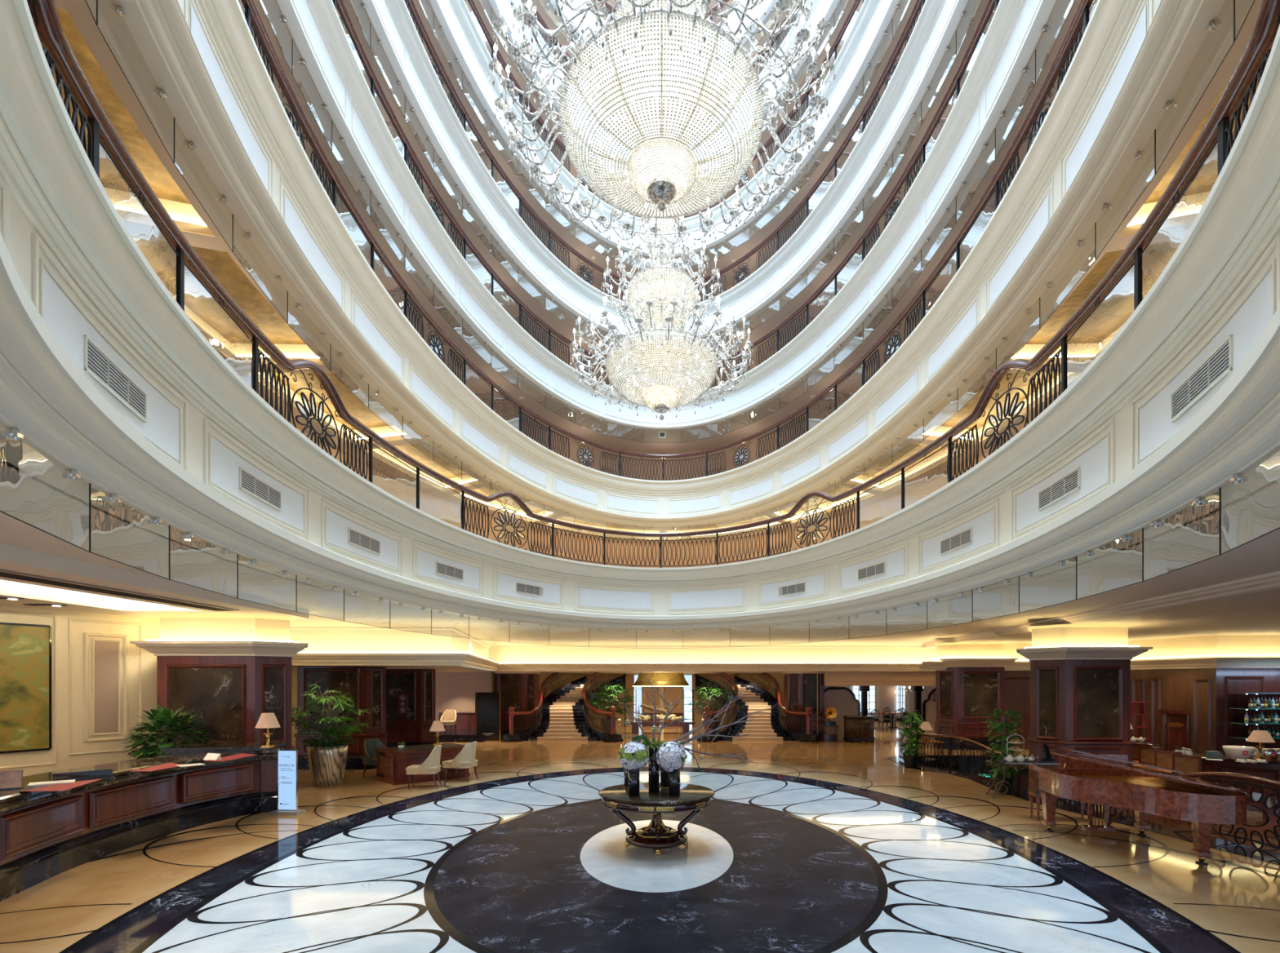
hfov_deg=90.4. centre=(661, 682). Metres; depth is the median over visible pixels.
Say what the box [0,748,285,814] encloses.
countertop
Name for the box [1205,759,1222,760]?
card
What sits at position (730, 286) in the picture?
wall
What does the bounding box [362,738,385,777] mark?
upholstered chair
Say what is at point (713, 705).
potted palm
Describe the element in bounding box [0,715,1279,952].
floor
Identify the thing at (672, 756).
flower ball
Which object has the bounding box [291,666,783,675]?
ceiling
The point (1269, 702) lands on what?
liquor bottle
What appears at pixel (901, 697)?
window
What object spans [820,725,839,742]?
table
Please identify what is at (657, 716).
rock
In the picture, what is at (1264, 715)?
liquor bottle
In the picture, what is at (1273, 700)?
liquor bottle
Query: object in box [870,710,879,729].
dining chair
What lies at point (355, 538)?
air vent
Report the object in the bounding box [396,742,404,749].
succulent pot
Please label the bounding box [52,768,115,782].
document tray
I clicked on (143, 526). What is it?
recessed light
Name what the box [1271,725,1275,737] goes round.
liquor bottle
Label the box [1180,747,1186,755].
glass jar
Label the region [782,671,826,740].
panel column
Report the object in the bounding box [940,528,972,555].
air vent
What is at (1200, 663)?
trim
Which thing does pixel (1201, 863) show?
cup
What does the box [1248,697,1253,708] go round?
liquor bottle
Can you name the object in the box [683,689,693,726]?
window
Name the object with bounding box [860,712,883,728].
dining table
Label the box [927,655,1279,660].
light
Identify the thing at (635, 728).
console
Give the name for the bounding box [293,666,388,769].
panel column
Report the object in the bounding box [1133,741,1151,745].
round side table
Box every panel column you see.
[129,614,308,750]
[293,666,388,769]
[386,669,436,747]
[493,671,540,738]
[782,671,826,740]
[926,642,1017,750]
[1016,624,1152,807]
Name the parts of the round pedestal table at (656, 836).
scroll leg, plate, scroll leg, scroll leg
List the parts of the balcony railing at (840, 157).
lattice panel, rosette panel, lattice panel, post, glass panel, glass frame, post, glass frame, lattice panel, post, lattice panel, rosette panel, lattice panel, lattice panel, lattice panel, post, lattice panel, rosette panel, lattice panel, post, lattice panel, post, glass frame, post, glass frame, glass panel, post, lattice panel, rosette panel, lattice panel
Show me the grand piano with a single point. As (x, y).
(1204, 804)
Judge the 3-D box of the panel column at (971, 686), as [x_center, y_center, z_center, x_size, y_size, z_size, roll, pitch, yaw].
[10.706,0.490,22.600,2.849,3.700,2.000,0,0,0]
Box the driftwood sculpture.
[640,704,671,715]
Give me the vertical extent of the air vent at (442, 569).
0.250 m
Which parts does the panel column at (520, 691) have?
panel frame, marble panel, cornice, panel frame, marble panel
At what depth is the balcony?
18.88 m
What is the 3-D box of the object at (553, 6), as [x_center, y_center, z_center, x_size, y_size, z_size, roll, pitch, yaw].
[0.071,-22.746,14.180,11.677,0.538,20.577,0,0,0]
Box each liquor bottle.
[1244,711,1248,723]
[1247,726,1252,737]
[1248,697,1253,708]
[1248,712,1253,723]
[1252,697,1256,708]
[1252,712,1256,723]
[1256,696,1260,708]
[1256,711,1260,723]
[1259,696,1263,708]
[1260,711,1264,723]
[1263,697,1267,708]
[1263,712,1266,723]
[1266,712,1270,723]
[1267,696,1271,708]
[1270,711,1274,723]
[1271,697,1275,708]
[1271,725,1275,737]
[1273,711,1278,723]
[1275,697,1278,708]
[1275,727,1279,737]
[1277,711,1279,723]
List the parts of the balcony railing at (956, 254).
glass panel, post, lattice panel, rosette panel, rosette glass, lattice panel, post, glass panel, glass frame, post, glass panel, glass frame, post, lattice panel, rosette panel, rosette glass, lattice panel, post, glass frame, post, glass frame, post, lattice panel, post, lattice panel, rosette panel, lattice panel, lattice panel, post, lattice panel, post, lattice panel, rosette panel, lattice panel, post, lattice panel, post, glass frame, post, glass frame, post, lattice panel, rosette glass, rosette panel, lattice panel, post, glass frame, glass panel, post, glass frame, glass panel, post, lattice panel, rosette glass, rosette panel, lattice panel, post, glass frame, glass panel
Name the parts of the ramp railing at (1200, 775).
post, post, handrail, rosette panel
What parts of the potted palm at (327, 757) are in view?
stem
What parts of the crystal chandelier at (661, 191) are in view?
bulb, bulb, bulb, candle arm, bulb, candle arm, candle arm, candle arm, candle arm, candle arm, candle arm, candle arm, candle arm, candle arm, candle arm, candle arm, candle arm, candle arm, candle arm, candle arm, candle arm, candle arm, candle arm, candle arm, candle arm, candle arm, candle arm, candle arm, candle arm, candle arm, candle arm, candle arm, candle arm, candle arm, candle arm, candle arm, candle arm, candle arm, candle arm, candle arm, candle arm, metal frame, candle arm, candle arm, candle arm, candle arm, candle arm, candle arm, candle arm, candle arm, candle arm, candle arm, candle arm, candle arm, candle arm, candle arm, candle arm, candle arm, candle arm, candle arm, candle arm, candle arm, candle arm, candle arm, candle arm, candle arm, candle arm, candle arm, candle arm, candle arm, candle arm, candle arm, candle arm, candle arm, candle arm, candle arm, candle arm, candle arm, bulb, bulb, bulb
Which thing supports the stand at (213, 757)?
on the desk mat at (239, 756)
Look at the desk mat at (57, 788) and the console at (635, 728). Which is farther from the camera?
the console at (635, 728)
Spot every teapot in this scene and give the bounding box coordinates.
[1004,755,1016,762]
[1014,755,1026,762]
[1026,755,1039,762]
[1137,737,1146,742]
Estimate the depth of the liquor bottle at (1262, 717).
17.89 m
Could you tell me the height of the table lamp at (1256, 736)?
0.620 m
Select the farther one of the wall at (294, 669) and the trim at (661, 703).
the trim at (661, 703)
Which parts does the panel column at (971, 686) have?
panel frame, marble panel, cornice, panel frame, marble panel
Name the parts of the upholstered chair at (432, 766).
leg, leg, seat, backrest, leg, leg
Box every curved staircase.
[501,673,626,742]
[694,673,819,742]
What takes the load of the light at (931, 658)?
on the panel column at (971, 686)
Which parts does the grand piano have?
leg, leg, string frame, lid, leg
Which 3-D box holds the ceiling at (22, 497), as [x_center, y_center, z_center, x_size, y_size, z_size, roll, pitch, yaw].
[-3.300,-1.540,10.100,27.400,0.001,30.200,0,0,0]
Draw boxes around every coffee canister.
[1262,748,1275,762]
[1272,748,1279,762]
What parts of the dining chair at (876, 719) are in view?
backrest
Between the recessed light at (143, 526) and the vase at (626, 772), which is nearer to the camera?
the recessed light at (143, 526)
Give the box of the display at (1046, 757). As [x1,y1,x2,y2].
[1040,743,1055,762]
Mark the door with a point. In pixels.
(1175, 730)
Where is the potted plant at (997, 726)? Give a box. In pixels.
[982,708,1025,795]
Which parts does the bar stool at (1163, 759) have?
seat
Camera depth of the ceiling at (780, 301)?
19.41 m
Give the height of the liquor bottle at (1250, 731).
0.322 m
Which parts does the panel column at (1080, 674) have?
panel frame, marble panel, cornice, panel frame, marble panel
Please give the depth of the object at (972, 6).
13.28 m
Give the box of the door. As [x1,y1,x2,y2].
[1158,710,1190,751]
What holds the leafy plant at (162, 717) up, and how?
on the floor at (840, 846)
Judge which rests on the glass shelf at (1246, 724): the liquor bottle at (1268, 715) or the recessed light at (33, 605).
the liquor bottle at (1268, 715)
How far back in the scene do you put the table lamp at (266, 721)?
10.92 m
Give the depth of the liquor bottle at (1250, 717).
17.89 m
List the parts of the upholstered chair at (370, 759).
leg, seat, backrest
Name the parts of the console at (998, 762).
glass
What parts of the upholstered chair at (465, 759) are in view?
leg, seat, backrest, leg, leg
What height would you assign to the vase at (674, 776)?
0.360 m
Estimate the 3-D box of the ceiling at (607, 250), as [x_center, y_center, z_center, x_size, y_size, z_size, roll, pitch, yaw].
[0.070,-16.380,12.500,16.700,0.001,29.038,0,0,0]
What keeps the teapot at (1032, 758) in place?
on the console at (998, 762)
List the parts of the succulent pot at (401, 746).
pot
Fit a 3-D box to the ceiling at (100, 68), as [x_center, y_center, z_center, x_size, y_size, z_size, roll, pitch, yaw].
[0.070,-6.200,12.500,17.637,0.420,29.832,0,0,0]
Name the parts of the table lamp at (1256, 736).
stem, lamp shade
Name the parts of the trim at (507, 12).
panel moulding, panel moulding, panel moulding, panel moulding, panel moulding, panel moulding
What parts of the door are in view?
plate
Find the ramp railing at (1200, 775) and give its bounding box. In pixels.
[897,728,1279,851]
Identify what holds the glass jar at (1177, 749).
on the countertop at (1270, 771)
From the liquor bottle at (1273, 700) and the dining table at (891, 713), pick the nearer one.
the liquor bottle at (1273, 700)
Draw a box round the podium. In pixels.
[843,715,875,742]
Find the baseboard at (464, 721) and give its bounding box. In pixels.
[439,712,475,729]
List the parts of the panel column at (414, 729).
marble panel, panel frame, panel frame, marble panel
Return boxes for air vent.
[84,334,146,422]
[239,466,281,511]
[347,528,380,555]
[435,561,463,581]
[515,582,543,596]
[777,582,805,596]
[857,561,885,581]
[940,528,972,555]
[1038,466,1079,511]
[1170,334,1232,422]
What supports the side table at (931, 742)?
on the floor at (840, 846)
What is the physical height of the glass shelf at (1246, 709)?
0.050 m
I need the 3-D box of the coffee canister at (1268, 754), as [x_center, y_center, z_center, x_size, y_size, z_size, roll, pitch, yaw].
[13.472,1.623,14.094,0.220,0.285,0.232,0,0,0]
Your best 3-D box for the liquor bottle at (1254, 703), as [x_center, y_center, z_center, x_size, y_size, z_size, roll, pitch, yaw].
[16.712,0.583,17.920,0.093,0.332,0.093,0,0,0]
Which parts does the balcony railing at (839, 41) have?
glass panel, glass frame, post, glass panel, lattice panel, lattice panel, rosette panel, lattice panel, lattice panel, lattice panel, lattice panel, rosette panel, lattice panel, lattice panel, post, glass panel, post, glass frame, glass panel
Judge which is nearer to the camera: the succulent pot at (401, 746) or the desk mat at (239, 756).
the desk mat at (239, 756)
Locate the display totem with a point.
(487, 705)
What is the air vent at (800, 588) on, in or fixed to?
attached to the wall at (445, 510)
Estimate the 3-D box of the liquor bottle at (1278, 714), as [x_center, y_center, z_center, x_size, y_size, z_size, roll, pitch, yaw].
[17.428,0.985,17.920,0.093,0.357,0.093,0,0,0]
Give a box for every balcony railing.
[26,0,1279,568]
[238,0,1097,480]
[332,0,999,395]
[404,0,925,308]
[464,0,864,220]
[525,0,807,133]
[589,0,737,45]
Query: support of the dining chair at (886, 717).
on the floor at (840, 846)
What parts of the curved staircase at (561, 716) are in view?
newel post, handrail, balustrade, handrail, balustrade, newel post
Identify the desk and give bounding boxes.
[0,742,288,902]
[373,742,469,786]
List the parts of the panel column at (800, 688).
panel frame, marble panel, cornice, panel frame, marble panel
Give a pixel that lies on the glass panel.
(1240, 498)
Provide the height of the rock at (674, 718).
0.357 m
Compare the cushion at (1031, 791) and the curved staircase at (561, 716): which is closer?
the cushion at (1031, 791)
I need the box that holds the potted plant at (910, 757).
[894,710,924,768]
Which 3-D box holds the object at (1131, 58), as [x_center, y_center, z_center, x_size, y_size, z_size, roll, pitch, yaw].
[0.070,-6.820,12.500,12.298,1.660,24.556,0,0,0]
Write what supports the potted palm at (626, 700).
on the floor at (840, 846)
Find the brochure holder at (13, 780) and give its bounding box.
[0,770,22,790]
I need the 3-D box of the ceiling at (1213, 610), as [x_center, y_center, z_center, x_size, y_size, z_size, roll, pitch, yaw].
[16.100,-1.475,10.500,15.800,0.230,31.000,0,0,0]
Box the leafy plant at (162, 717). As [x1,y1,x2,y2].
[119,704,215,759]
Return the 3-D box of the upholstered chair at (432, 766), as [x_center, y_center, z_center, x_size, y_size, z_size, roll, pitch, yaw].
[-5.247,1.882,14.063,0.706,0.923,0.625,0,0,-8]
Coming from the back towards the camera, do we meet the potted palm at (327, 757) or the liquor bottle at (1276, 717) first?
the liquor bottle at (1276, 717)
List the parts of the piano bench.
leg, leg, frame, leg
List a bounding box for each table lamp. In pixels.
[255,713,279,748]
[429,720,445,745]
[920,722,933,742]
[1246,730,1275,757]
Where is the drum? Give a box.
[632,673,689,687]
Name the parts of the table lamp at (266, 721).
lamp shade, stem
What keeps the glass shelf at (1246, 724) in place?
attached to the wall at (1228, 681)
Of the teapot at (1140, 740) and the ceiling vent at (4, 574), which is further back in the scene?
the teapot at (1140, 740)
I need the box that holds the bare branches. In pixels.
[613,671,786,774]
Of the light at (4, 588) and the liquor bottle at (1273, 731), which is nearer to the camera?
the light at (4, 588)
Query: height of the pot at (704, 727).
0.800 m
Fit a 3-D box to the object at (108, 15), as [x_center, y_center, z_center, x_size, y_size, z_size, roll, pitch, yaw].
[0.070,-5.736,13.616,11.919,0.498,21.951,0,0,0]
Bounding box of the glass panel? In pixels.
[0,427,1279,648]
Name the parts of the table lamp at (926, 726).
lamp shade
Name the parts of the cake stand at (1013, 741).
plate, plate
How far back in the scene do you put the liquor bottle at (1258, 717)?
17.89 m
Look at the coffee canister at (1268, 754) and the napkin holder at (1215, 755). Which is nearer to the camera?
the coffee canister at (1268, 754)
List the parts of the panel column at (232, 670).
panel frame, marble panel, cornice, panel frame, marble panel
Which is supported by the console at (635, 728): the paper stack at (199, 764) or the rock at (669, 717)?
the rock at (669, 717)
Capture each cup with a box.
[1195,861,1208,865]
[1222,746,1258,759]
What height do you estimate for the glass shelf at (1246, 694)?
0.050 m
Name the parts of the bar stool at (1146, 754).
seat, frame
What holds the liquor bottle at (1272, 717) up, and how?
on the glass shelf at (1246, 724)
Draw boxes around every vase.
[624,768,628,787]
[628,768,639,795]
[648,747,659,792]
[660,767,668,787]
[668,768,679,795]
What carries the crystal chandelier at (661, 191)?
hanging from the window
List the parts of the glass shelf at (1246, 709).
glass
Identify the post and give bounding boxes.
[859,686,869,715]
[912,686,923,737]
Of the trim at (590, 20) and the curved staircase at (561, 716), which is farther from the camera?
the curved staircase at (561, 716)
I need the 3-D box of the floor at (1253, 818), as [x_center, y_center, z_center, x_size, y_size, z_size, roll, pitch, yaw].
[15.650,2.940,7.650,16.700,0.001,25.300,0,0,0]
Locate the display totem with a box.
[475,693,501,742]
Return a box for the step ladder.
[1130,702,1150,742]
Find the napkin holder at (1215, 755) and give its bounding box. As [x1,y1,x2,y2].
[1205,751,1222,759]
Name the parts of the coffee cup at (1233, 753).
handle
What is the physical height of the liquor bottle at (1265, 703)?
0.330 m
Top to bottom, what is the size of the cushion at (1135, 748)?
0.320 m
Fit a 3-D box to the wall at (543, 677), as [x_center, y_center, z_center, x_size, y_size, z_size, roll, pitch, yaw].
[-6.024,0.960,29.714,1.226,2.760,8.322,0,0,20]
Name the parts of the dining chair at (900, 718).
backrest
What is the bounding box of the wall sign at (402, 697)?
[397,692,408,717]
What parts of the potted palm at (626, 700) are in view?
stem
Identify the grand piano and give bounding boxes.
[1028,747,1246,865]
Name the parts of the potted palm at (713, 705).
stem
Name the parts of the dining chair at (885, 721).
backrest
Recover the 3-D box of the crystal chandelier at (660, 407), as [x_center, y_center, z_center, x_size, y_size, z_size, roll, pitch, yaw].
[0.000,-18.115,13.500,3.892,25.090,3.864,0,0,28]
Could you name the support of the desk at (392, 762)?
on the floor at (840, 846)
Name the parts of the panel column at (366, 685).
panel frame, marble panel, panel frame, marble panel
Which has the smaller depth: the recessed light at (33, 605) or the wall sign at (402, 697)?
the recessed light at (33, 605)
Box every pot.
[306,743,348,786]
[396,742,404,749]
[702,718,720,733]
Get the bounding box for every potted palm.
[291,684,372,786]
[586,680,635,733]
[687,680,738,733]
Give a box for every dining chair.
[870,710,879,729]
[877,711,891,732]
[883,707,895,727]
[892,710,904,729]
[899,707,908,727]
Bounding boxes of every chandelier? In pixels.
[488,0,835,249]
[569,120,753,420]
[590,0,741,45]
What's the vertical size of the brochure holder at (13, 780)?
0.200 m
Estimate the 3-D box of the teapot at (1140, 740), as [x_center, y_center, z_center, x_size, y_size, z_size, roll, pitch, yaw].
[13.452,1.610,17.799,0.183,0.150,0.166,0,0,-42]
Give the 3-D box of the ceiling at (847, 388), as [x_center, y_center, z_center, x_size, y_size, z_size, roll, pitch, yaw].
[0.070,-9.740,12.500,16.700,0.001,29.038,0,0,0]
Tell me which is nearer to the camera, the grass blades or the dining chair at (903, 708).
the grass blades
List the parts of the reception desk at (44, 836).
panel, panel, panel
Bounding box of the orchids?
[641,739,665,751]
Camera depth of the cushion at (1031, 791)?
10.80 m
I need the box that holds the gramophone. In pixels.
[822,706,837,726]
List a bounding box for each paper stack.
[26,779,75,787]
[176,763,205,767]
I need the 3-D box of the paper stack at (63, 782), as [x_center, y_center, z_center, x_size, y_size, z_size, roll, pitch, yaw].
[-7.267,1.208,7.569,0.400,0.020,0.260,0,0,-40]
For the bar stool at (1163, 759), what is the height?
1.390 m
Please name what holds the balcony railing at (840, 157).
on the trim at (935, 25)
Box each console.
[626,721,694,733]
[985,760,1068,800]
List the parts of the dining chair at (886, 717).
backrest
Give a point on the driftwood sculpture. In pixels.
(646, 707)
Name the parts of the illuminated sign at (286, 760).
frame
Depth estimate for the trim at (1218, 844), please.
11.59 m
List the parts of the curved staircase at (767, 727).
newel post, balustrade, handrail, balustrade, handrail, newel post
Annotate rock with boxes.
[636,715,650,722]
[653,715,663,719]
[658,715,671,721]
[670,714,682,722]
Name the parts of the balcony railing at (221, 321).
rosette panel, lattice panel, post, glass panel, glass frame, post, glass panel, glass frame, post, lattice panel, rosette panel, lattice panel, post, glass frame, post, glass frame, post, lattice panel, rosette panel, lattice panel, post, lattice panel, post, lattice panel, post, lattice panel, post, lattice panel, post, lattice panel, rosette panel, lattice panel, post, glass frame, post, glass frame, post, lattice panel, rosette panel, lattice panel, post, glass frame, glass panel, post, glass frame, glass panel, post, lattice panel, rosette panel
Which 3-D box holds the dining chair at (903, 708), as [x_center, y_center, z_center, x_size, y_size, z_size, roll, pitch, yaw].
[12.720,1.844,33.000,0.468,0.995,0.488,0,0,-40]
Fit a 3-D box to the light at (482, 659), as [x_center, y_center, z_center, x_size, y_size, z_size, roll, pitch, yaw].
[-2.750,-0.750,20.590,28.500,0.031,8.731,0,0,0]
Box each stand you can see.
[202,753,221,760]
[1006,733,1024,759]
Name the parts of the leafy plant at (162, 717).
stem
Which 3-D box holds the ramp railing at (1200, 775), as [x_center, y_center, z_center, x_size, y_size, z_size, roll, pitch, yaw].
[7.637,1.942,13.658,0.631,1.317,11.170,0,0,-6]
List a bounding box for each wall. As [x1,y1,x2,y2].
[0,605,159,777]
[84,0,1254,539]
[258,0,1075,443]
[283,416,1016,568]
[291,666,297,750]
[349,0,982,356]
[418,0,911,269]
[435,672,634,726]
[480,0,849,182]
[484,400,846,480]
[490,671,584,697]
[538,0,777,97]
[538,342,788,395]
[586,281,740,307]
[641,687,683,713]
[692,674,935,726]
[739,671,817,734]
[823,671,935,686]
[1003,635,1216,754]
[1216,635,1279,758]
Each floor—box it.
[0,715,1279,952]
[976,774,1279,853]
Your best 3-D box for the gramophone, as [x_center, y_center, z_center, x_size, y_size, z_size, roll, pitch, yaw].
[6.614,1.343,25.000,0.509,0.754,0.380,0,0,0]
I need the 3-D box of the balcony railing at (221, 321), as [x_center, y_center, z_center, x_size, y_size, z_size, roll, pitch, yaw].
[-0.024,-4.043,10.278,10.512,1.445,17.267,0,0,0]
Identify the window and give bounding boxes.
[624,689,635,726]
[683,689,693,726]
[853,686,876,715]
[896,686,906,712]
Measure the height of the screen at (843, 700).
2.119 m
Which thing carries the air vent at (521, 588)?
attached to the wall at (445, 510)
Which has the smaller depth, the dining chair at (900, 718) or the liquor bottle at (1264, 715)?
the liquor bottle at (1264, 715)
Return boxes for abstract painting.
[0,622,51,754]
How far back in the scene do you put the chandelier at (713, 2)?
25.12 m
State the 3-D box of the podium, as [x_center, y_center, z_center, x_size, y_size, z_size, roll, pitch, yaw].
[7.742,1.840,24.900,1.240,1.000,0.868,0,0,0]
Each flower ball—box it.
[617,741,648,772]
[656,742,687,772]
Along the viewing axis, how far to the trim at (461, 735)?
24.60 m
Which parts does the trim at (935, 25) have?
panel moulding, panel moulding, panel moulding, panel moulding, panel moulding, panel moulding, panel moulding, panel moulding, panel moulding, panel moulding, panel moulding, panel moulding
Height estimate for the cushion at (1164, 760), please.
0.320 m
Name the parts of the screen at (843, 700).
arch frame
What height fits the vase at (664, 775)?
0.500 m
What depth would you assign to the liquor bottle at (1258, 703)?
17.89 m
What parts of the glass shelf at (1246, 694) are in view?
glass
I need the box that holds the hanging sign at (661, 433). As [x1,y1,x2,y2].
[658,431,665,438]
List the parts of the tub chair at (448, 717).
backrest, seat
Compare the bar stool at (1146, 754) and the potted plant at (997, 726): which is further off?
the bar stool at (1146, 754)
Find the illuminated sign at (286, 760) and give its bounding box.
[270,748,306,816]
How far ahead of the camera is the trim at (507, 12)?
22.42 m
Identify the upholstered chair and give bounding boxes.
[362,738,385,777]
[405,745,441,790]
[441,742,478,782]
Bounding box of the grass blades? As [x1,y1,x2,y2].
[630,735,651,746]
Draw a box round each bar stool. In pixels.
[1132,744,1151,765]
[1132,746,1164,769]
[1152,750,1182,774]
[1162,754,1201,826]
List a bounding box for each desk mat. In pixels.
[21,779,100,791]
[133,763,180,771]
[204,754,256,761]
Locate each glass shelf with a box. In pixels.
[1229,693,1279,695]
[1229,708,1279,711]
[1229,722,1279,725]
[1229,737,1279,740]
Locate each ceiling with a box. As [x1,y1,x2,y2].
[0,457,1279,643]
[0,543,309,618]
[40,0,1266,542]
[252,0,1083,453]
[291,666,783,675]
[342,0,988,375]
[408,0,922,297]
[473,0,854,218]
[532,0,806,133]
[924,571,1279,648]
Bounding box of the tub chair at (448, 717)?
[440,710,456,733]
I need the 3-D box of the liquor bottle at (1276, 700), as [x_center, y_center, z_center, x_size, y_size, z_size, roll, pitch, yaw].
[17.347,0.593,17.920,0.093,0.312,0.093,0,0,0]
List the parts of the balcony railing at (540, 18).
lattice panel, lattice panel, rosette panel, lattice panel, lattice panel, lattice panel, lattice panel, rosette panel, lattice panel, lattice panel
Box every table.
[598,782,715,855]
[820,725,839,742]
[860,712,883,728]
[880,712,902,728]
[912,741,943,755]
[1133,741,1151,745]
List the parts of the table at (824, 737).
leg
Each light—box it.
[0,586,168,606]
[0,597,24,599]
[22,604,66,607]
[135,524,155,528]
[145,640,298,643]
[187,573,200,576]
[297,652,922,663]
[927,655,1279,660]
[931,657,1010,659]
[1024,645,1139,648]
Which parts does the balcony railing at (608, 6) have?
lattice panel, lattice panel, handrail, lattice panel, lattice panel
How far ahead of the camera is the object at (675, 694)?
33.50 m
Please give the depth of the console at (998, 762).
12.62 m
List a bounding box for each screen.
[824,687,860,737]
[922,688,935,737]
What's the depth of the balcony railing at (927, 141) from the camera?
15.34 m
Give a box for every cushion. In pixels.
[1027,786,1040,794]
[1132,746,1149,759]
[1140,749,1160,763]
[1156,752,1177,768]
[1174,756,1198,773]
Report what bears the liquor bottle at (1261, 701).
on the glass shelf at (1246, 709)
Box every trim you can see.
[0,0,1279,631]
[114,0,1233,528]
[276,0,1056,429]
[289,622,937,671]
[362,0,968,343]
[430,0,899,257]
[438,729,485,742]
[488,0,838,171]
[550,0,777,84]
[641,687,683,726]
[886,755,1279,865]
[920,655,1279,671]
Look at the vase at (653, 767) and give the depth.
8.91 m
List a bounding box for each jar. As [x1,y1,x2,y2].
[1173,747,1181,752]
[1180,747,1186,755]
[1184,748,1192,755]
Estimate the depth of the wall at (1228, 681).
18.35 m
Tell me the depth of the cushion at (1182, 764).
13.40 m
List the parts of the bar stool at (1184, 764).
frame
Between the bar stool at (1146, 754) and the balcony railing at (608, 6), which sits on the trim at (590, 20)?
the balcony railing at (608, 6)
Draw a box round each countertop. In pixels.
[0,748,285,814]
[160,742,288,754]
[1132,751,1279,813]
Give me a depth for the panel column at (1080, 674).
15.00 m
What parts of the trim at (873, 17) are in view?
panel moulding, panel moulding, panel moulding, panel moulding, panel moulding, panel moulding, panel moulding, panel moulding, panel moulding, panel moulding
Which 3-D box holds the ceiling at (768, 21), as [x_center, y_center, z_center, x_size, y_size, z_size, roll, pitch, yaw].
[0.070,-23.020,12.500,16.700,0.001,29.038,0,0,0]
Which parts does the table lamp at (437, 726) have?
stem, lamp shade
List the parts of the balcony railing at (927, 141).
glass panel, glass frame, post, glass panel, glass frame, post, lattice panel, rosette panel, rosette glass, lattice panel, post, glass frame, glass panel, post, glass frame, lattice panel, post, lattice panel, rosette panel, lattice panel, lattice panel, lattice panel, lattice panel, rosette panel, lattice panel, post, lattice panel, post, glass frame, post, glass panel, glass frame, post, lattice panel, rosette glass, rosette panel, lattice panel, post, glass frame, glass panel, post, glass frame, glass panel, post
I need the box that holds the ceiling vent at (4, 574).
[0,569,239,611]
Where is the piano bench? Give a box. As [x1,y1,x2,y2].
[1027,786,1084,821]
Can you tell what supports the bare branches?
in the vase at (653, 767)
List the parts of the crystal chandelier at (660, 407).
candle arm, candle arm, candle arm, candle arm, candle arm, candle arm, candle arm, candle arm, candle arm, candle arm, candle arm, candle arm, candle arm, candle arm, candle arm, candle arm, candle arm, candle arm, candle arm, candle arm, candle arm, candle arm, candle arm, candle arm, candle arm, candle arm, candle arm, candle arm, candle arm, candle arm, candle arm, candle arm, candle arm, candle arm, candle arm, candle arm, candle arm, candle arm, candle arm, candle arm, candle arm, candle arm, candle arm, candle arm, candle arm, metal frame, candle arm, candle arm, candle arm, candle arm, candle arm, candle arm, candle arm, candle arm, candle arm, candle arm, candle arm, candle arm, candle arm, candle arm, candle arm, candle arm, candle arm, candle arm, candle arm, candle arm, candle arm, candle arm, candle arm, candle arm, candle arm, candle arm, candle arm, candle arm, candle arm, candle arm, candle arm, candle arm, candle arm, candle arm, candle arm, candle arm, candle arm, candle arm, candle arm, candle arm, candle arm, candle arm, candle arm, candle arm, candle arm, candle arm, candle arm, candle arm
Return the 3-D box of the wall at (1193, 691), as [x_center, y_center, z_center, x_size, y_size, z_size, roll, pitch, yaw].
[13.726,0.790,21.492,7.230,4.300,2.875,0,0,32]

